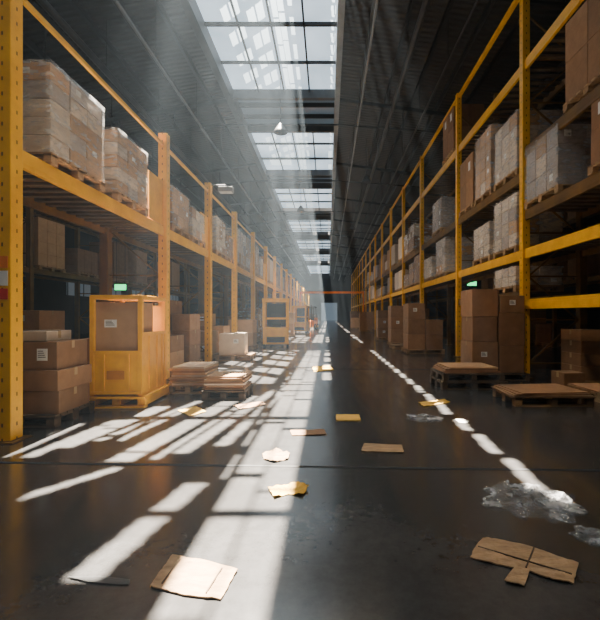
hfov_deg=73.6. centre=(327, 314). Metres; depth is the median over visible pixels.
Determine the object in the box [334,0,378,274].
pipe
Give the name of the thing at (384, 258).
load
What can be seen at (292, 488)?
paper scrap
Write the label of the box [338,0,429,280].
pipe
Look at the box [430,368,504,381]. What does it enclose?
pallet
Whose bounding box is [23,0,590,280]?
ceiling
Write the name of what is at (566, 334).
carton
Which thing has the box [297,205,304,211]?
lamp
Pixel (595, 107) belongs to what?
load
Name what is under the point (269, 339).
grille
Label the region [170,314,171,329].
carton
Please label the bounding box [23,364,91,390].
carton
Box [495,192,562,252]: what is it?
load
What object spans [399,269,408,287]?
load
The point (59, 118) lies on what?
load
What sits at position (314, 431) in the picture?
cardboard piece
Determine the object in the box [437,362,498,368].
carton
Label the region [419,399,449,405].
paper scrap
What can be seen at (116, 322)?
carton
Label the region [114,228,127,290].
exit sign
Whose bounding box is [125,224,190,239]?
pallet
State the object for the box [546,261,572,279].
load
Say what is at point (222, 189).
floodlight
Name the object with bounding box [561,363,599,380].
carton
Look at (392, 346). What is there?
pallet
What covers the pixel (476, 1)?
pipe
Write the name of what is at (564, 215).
load
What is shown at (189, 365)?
carton
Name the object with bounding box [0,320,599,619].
floor
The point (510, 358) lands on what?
carton
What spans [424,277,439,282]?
pallet
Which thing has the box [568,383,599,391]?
carton
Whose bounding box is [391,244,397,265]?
load
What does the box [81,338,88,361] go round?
carton
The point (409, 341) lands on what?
carton
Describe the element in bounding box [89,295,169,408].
crate
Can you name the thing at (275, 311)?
order picker
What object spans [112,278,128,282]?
pallet
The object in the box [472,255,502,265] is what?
pallet
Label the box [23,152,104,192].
pallet
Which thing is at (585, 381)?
pallet
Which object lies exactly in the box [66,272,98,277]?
pallet
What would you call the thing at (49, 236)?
load
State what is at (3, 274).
sticker
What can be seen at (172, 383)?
carton
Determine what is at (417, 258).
load
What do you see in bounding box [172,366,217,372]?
carton
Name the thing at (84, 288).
window
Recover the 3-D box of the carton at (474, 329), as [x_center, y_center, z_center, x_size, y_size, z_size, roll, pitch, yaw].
[3.140,0.285,8.340,0.493,0.501,0.700,0,0,1]
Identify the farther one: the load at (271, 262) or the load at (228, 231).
the load at (271, 262)
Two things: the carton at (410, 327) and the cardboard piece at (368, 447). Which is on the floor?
the cardboard piece at (368, 447)
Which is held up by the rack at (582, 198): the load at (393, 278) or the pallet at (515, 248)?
the pallet at (515, 248)
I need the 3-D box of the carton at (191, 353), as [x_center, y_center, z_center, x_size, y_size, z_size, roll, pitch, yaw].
[-3.609,0.959,10.200,0.453,0.402,0.800,0,0,0]
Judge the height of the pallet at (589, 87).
0.140 m
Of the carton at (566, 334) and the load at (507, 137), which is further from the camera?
the load at (507, 137)
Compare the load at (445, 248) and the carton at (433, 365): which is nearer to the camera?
the carton at (433, 365)
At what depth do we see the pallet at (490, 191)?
10.39 m
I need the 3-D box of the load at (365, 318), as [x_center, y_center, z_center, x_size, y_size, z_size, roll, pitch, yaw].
[2.900,0.463,31.000,0.942,1.394,1.088,0,0,2]
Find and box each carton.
[23,310,64,329]
[23,330,70,340]
[23,339,86,369]
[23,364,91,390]
[23,383,88,413]
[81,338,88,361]
[96,302,152,350]
[152,300,181,313]
[168,364,218,370]
[169,377,206,378]
[169,379,204,380]
[169,381,203,382]
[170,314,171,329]
[170,335,183,352]
[170,350,183,367]
[171,370,216,376]
[172,314,199,329]
[172,329,199,345]
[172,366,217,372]
[172,367,217,374]
[172,383,204,384]
[173,362,217,368]
[184,344,199,361]
[200,314,215,325]
[200,330,218,342]
[200,341,218,354]
[204,374,251,381]
[204,376,252,383]
[204,379,249,384]
[204,381,251,388]
[205,371,251,377]
[205,383,250,389]
[207,373,250,379]
[207,385,243,386]
[212,326,229,333]
[219,333,247,354]
[228,319,256,332]
[248,332,256,345]
[376,310,387,317]
[376,318,387,327]
[376,327,387,337]
[388,306,402,317]
[388,317,402,328]
[388,329,402,342]
[403,303,424,319]
[403,319,424,334]
[403,333,424,348]
[425,319,442,334]
[425,334,442,348]
[432,367,500,373]
[433,365,497,371]
[435,364,496,369]
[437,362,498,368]
[461,289,497,316]
[461,340,497,369]
[462,317,496,341]
[491,386,595,397]
[494,385,589,394]
[495,386,593,396]
[497,313,524,345]
[497,383,588,393]
[498,296,523,312]
[498,346,523,372]
[551,370,584,386]
[561,329,599,340]
[561,339,599,353]
[561,351,599,365]
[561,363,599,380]
[567,384,599,392]
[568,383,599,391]
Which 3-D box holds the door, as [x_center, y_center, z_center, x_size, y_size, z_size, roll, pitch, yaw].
[0.300,-0.900,95.915,4.200,4.400,0.130,0,0,0]
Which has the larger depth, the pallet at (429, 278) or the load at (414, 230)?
the load at (414, 230)
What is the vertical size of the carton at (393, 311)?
0.501 m
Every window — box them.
[67,282,178,300]
[196,0,336,272]
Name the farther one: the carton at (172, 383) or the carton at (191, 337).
the carton at (191, 337)
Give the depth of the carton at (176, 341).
8.94 m
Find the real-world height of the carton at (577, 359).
0.222 m
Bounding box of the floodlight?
[211,185,233,193]
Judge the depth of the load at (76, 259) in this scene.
13.48 m
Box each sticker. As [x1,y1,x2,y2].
[0,256,7,267]
[0,271,7,285]
[0,288,7,298]
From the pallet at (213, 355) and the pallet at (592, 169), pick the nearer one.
the pallet at (592, 169)
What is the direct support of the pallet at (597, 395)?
on the floor
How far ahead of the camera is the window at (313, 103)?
17.70 m
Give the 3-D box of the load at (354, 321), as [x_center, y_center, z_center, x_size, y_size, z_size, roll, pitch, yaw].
[2.600,0.713,37.000,0.942,0.894,1.088,0,0,1]
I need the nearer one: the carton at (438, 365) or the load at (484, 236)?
the carton at (438, 365)
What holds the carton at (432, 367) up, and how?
on the pallet at (472, 377)
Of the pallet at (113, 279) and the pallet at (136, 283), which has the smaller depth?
the pallet at (113, 279)
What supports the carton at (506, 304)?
on the carton at (510, 326)
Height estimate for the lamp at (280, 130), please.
2.400 m
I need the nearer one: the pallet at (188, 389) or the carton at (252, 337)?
the pallet at (188, 389)
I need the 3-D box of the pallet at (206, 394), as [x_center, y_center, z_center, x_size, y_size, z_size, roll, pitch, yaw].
[-1.600,1.230,6.450,0.660,0.140,0.700,0,0,0]
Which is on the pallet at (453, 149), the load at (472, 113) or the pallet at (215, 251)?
the load at (472, 113)
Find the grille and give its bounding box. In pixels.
[267,337,284,341]
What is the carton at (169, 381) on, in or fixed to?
on the carton at (172, 383)
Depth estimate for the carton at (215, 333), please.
11.81 m
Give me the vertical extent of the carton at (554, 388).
0.012 m
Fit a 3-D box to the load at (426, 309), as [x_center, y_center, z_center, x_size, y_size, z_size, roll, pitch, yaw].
[4.659,0.413,20.800,0.950,1.494,1.098,0,0,-1]
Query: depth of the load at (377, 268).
33.04 m
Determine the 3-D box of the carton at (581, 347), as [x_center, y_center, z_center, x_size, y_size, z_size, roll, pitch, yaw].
[4.754,0.575,7.350,0.593,0.222,0.600,0,0,0]
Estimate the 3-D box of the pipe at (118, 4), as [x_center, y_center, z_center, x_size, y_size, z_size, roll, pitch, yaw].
[-5.600,-9.070,44.500,0.100,1.640,103.000,0,0,0]
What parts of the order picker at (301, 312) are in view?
seat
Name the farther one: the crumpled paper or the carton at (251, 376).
the carton at (251, 376)
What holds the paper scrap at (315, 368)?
on the floor
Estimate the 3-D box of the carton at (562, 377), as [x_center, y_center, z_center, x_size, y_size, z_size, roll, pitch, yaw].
[4.150,1.139,6.920,0.383,0.322,0.340,0,0,-6]
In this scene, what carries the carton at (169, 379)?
on the carton at (169, 381)
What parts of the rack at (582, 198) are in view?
guard rail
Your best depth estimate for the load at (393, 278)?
26.16 m
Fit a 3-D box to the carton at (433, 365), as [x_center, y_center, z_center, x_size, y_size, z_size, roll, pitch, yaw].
[2.504,0.980,7.350,0.942,0.022,0.742,0,0,0]
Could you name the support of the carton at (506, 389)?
on the carton at (513, 394)
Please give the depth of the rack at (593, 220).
15.88 m
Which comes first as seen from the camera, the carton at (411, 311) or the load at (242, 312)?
the carton at (411, 311)
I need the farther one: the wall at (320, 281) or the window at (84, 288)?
the wall at (320, 281)
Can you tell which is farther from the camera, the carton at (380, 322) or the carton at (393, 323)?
the carton at (380, 322)
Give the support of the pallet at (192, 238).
on the rack at (76, 202)
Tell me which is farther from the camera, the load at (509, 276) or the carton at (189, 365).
the load at (509, 276)
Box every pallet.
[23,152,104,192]
[23,265,65,272]
[23,401,94,427]
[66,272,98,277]
[103,191,148,216]
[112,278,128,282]
[124,282,147,285]
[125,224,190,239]
[169,384,205,393]
[183,235,205,247]
[200,353,218,359]
[202,383,252,399]
[212,249,226,259]
[215,353,255,359]
[222,256,233,263]
[248,344,257,349]
[389,344,402,348]
[401,347,444,353]
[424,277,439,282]
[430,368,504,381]
[430,375,507,389]
[432,227,445,237]
[435,272,454,278]
[442,148,474,165]
[459,202,479,216]
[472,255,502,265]
[474,188,518,205]
[493,168,518,190]
[493,245,564,258]
[493,388,592,406]
[494,285,563,293]
[496,372,529,380]
[524,184,573,209]
[563,73,599,112]
[568,385,599,402]
[585,381,599,382]
[587,160,599,175]
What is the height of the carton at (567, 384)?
0.010 m
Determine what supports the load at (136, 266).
on the pallet at (136, 283)
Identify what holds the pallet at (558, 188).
on the rack at (582, 198)
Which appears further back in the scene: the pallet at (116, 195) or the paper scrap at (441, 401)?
the pallet at (116, 195)
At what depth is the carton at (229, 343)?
11.55 m
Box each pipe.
[23,61,228,227]
[36,0,296,280]
[114,0,304,280]
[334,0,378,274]
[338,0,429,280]
[344,0,478,280]
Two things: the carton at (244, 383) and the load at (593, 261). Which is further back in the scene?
the load at (593, 261)
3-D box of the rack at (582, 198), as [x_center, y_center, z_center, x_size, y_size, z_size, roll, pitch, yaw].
[4.670,-2.800,36.477,1.435,8.200,64.995,0,0,0]
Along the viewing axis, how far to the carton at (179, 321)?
9.80 m
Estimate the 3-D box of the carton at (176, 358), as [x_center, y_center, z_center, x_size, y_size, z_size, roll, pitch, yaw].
[-3.611,0.989,9.000,0.453,0.342,0.800,0,0,1]
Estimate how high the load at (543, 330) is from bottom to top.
0.794 m
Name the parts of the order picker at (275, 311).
cage post, cage rail, seat, cage post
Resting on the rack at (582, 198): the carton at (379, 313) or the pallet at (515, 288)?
the pallet at (515, 288)
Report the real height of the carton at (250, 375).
0.022 m
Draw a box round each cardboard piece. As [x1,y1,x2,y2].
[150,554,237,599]
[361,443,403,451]
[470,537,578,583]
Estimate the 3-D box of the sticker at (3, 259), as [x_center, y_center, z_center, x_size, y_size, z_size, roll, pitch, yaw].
[-3.320,-0.540,4.071,0.120,0.120,0.006,0,0,0]
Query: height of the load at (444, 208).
1.112 m
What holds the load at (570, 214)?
on the pallet
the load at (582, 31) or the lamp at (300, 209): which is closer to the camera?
the load at (582, 31)
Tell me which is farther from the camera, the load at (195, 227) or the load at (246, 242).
the load at (246, 242)
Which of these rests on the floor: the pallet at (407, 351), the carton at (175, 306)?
the pallet at (407, 351)
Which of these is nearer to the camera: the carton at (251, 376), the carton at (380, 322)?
the carton at (251, 376)
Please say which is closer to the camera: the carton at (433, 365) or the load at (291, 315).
the carton at (433, 365)
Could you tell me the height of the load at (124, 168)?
0.992 m
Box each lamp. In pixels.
[273,72,286,135]
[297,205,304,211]
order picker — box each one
[262,292,288,346]
[292,302,309,332]
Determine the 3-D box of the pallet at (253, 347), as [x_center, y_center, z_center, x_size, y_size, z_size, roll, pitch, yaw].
[-3.300,1.230,15.500,1.030,0.140,0.980,0,0,0]
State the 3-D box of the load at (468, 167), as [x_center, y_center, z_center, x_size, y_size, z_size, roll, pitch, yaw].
[4.537,-3.862,11.718,0.996,1.444,1.097,0,0,0]
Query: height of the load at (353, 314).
1.594 m
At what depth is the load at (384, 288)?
28.76 m
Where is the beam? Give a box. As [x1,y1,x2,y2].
[300,291,363,311]
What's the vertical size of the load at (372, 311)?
1.494 m
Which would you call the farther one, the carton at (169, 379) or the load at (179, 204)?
the load at (179, 204)
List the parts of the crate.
post, tag plate, panel, rail, post, panel, panel, post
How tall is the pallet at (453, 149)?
0.140 m
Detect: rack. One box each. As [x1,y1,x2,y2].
[0,0,308,443]
[23,187,258,338]
[351,0,599,378]
[406,212,599,347]
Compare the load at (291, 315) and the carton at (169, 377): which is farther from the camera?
the load at (291, 315)
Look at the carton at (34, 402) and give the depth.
4.68 m
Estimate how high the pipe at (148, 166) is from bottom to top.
1.750 m
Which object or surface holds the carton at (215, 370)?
on the carton at (169, 377)
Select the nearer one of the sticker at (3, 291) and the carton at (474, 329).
the sticker at (3, 291)
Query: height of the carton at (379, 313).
0.402 m
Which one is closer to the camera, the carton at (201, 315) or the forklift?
the carton at (201, 315)
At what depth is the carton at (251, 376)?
6.13 m
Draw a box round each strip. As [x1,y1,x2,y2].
[67,575,129,584]
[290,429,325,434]
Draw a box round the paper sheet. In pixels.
[336,414,360,420]
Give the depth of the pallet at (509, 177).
9.07 m
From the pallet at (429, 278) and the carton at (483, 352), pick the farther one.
the pallet at (429, 278)
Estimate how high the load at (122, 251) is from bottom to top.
1.394 m
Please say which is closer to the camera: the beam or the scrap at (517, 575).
the scrap at (517, 575)
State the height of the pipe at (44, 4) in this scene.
1.838 m
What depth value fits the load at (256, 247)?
18.44 m
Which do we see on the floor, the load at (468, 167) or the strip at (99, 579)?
the strip at (99, 579)
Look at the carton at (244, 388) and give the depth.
6.19 m
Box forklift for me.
[309,305,317,328]
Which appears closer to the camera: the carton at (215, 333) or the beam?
the carton at (215, 333)
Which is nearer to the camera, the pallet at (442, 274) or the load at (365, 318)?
the pallet at (442, 274)
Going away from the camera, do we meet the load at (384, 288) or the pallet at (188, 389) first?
the pallet at (188, 389)
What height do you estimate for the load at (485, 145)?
1.612 m
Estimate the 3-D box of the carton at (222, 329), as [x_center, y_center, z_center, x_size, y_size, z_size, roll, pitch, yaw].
[-3.561,0.557,13.200,0.453,0.402,0.800,0,0,0]
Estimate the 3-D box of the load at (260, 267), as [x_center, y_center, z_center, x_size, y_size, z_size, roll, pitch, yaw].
[-3.760,-2.376,19.750,0.997,0.912,1.094,0,0,-1]
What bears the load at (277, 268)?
on the pallet
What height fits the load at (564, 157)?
1.092 m
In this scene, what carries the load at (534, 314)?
on the pallet
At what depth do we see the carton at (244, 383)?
6.14 m
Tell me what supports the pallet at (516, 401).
on the floor
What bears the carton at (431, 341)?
on the pallet at (407, 351)
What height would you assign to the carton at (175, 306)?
0.342 m
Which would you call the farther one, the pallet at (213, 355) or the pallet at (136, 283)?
the pallet at (136, 283)
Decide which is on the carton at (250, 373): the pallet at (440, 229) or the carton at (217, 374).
the carton at (217, 374)
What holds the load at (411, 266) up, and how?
on the pallet
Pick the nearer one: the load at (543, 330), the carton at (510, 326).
the carton at (510, 326)
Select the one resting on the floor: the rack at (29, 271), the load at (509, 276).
the rack at (29, 271)
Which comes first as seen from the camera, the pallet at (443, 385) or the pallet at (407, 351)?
the pallet at (443, 385)
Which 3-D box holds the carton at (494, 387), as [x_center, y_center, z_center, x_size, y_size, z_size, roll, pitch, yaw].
[3.188,1.153,6.020,1.160,0.012,0.820,0,0,3]
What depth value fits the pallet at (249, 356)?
11.49 m
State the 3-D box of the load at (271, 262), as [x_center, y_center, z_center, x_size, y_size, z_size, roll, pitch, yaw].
[-3.760,-2.542,23.350,0.942,1.244,1.038,0,0,2]
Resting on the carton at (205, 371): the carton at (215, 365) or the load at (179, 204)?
the carton at (215, 365)
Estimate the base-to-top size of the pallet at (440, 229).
0.140 m
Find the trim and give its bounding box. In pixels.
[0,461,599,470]
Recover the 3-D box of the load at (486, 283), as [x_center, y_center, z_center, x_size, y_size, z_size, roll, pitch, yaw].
[9.600,-1.987,23.300,0.942,1.094,1.088,0,0,3]
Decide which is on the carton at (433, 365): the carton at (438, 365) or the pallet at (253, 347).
the carton at (438, 365)
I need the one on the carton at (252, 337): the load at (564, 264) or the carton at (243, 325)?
the carton at (243, 325)
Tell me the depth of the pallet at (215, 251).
12.18 m
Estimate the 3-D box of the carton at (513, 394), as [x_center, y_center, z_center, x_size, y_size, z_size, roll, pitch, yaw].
[3.198,1.137,6.020,1.100,0.012,0.790,0,0,3]
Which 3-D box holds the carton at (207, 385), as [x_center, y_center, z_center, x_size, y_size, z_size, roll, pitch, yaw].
[-1.606,1.094,6.465,0.548,0.022,0.650,0,0,-4]
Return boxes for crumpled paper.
[455,419,468,422]
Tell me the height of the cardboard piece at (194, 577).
0.014 m
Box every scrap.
[178,406,205,415]
[233,401,264,408]
[262,448,289,460]
[268,481,308,495]
[312,366,333,371]
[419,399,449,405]
[504,566,529,585]
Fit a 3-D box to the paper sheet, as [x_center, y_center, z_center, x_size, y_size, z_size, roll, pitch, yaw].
[0.253,1.292,5.054,0.308,0.009,0.300,0,0,0]
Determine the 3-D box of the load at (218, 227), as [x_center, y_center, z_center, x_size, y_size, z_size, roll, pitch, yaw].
[-3.760,-2.426,12.299,0.995,1.012,1.145,0,0,-1]
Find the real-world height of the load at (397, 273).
0.994 m
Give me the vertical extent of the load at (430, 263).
0.812 m
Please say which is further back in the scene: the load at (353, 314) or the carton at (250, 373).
the load at (353, 314)
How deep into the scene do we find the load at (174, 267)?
21.71 m
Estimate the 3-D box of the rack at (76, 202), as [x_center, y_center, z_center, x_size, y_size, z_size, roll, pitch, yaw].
[-3.910,-1.950,36.105,1.469,6.500,64.161,0,0,0]
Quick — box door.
[320,302,337,319]
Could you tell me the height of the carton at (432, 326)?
0.501 m
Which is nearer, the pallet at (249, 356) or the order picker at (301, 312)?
the pallet at (249, 356)
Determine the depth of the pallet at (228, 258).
13.34 m
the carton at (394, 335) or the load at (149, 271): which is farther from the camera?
the load at (149, 271)
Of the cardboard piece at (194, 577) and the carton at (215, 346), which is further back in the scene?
the carton at (215, 346)
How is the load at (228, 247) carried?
on the pallet at (228, 258)
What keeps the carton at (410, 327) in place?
on the carton at (409, 341)
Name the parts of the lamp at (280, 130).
lamp shade, cord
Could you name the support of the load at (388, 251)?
on the pallet
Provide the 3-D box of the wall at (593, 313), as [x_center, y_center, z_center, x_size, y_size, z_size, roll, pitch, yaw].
[15.150,-4.700,44.500,0.300,12.000,103.000,0,0,0]
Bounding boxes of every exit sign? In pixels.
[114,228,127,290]
[466,281,476,285]
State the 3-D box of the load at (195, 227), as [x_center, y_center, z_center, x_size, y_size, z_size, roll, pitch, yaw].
[-3.761,-2.276,10.151,0.996,0.712,1.045,0,0,-2]
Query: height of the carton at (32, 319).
0.402 m
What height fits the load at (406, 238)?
1.012 m
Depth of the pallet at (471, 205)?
11.67 m
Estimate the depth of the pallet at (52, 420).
4.71 m
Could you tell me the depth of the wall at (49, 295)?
26.82 m
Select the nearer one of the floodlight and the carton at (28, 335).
the carton at (28, 335)
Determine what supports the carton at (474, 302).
on the carton at (474, 329)
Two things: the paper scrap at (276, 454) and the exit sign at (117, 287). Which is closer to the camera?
the paper scrap at (276, 454)
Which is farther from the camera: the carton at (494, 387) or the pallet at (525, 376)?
the pallet at (525, 376)
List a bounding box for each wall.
[23,212,250,334]
[257,270,387,319]
[392,227,599,328]
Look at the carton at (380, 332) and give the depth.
20.55 m
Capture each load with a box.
[23,62,101,180]
[23,217,64,268]
[55,129,146,207]
[55,248,97,274]
[90,242,127,279]
[118,250,146,283]
[135,185,188,231]
[139,269,157,284]
[157,262,179,288]
[188,207,203,240]
[199,216,224,253]
[225,228,242,264]
[225,234,232,258]
[238,308,260,338]
[243,235,249,268]
[250,245,258,273]
[258,257,262,275]
[259,256,269,280]
[270,260,272,281]
[276,267,279,285]
[289,313,294,333]
[350,311,358,324]
[351,318,358,327]
[359,312,371,329]
[372,311,373,326]
[375,265,379,277]
[382,255,386,272]
[382,286,387,294]
[387,249,389,268]
[388,277,394,291]
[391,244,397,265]
[395,272,398,289]
[398,237,401,259]
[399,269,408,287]
[404,233,408,254]
[404,274,408,286]
[409,224,432,251]
[409,262,414,284]
[414,254,435,282]
[424,256,435,278]
[425,308,428,318]
[433,197,463,232]
[436,237,472,274]
[443,104,483,160]
[460,151,475,211]
[474,221,502,260]
[475,124,503,198]
[481,278,492,288]
[495,110,562,184]
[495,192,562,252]
[495,266,561,287]
[527,124,599,201]
[530,310,545,339]
[536,323,572,342]
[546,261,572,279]
[562,212,567,223]
[565,0,599,102]
[568,212,575,218]
[568,253,599,275]
[591,98,599,164]
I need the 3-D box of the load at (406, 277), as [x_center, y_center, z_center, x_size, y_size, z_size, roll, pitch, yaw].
[4.540,-1.806,20.800,1.023,0.612,1.142,0,0,-1]
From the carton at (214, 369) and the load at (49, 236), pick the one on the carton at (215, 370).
the carton at (214, 369)
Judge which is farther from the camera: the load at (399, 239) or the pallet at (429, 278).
the load at (399, 239)
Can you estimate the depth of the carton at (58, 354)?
4.68 m
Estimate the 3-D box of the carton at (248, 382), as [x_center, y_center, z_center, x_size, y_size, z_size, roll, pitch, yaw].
[-1.601,1.121,6.461,0.612,0.022,0.581,0,0,2]
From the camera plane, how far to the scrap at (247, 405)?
5.71 m
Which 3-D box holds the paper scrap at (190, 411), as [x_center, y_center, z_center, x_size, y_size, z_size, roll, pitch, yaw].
[-1.810,1.290,5.373,0.281,0.013,0.489,0,0,-40]
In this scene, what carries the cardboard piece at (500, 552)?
on the floor
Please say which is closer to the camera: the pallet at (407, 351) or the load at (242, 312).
the pallet at (407, 351)
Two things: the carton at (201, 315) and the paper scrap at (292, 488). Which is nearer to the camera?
the paper scrap at (292, 488)
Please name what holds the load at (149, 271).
on the pallet
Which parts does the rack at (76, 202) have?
plate, guard plate, guard rail, guard plate, guard plate, guard plate, guard plate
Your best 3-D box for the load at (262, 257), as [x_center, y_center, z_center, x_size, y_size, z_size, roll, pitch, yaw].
[-3.760,-2.542,22.100,0.942,1.244,1.038,0,0,2]
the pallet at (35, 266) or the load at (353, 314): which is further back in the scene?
the load at (353, 314)

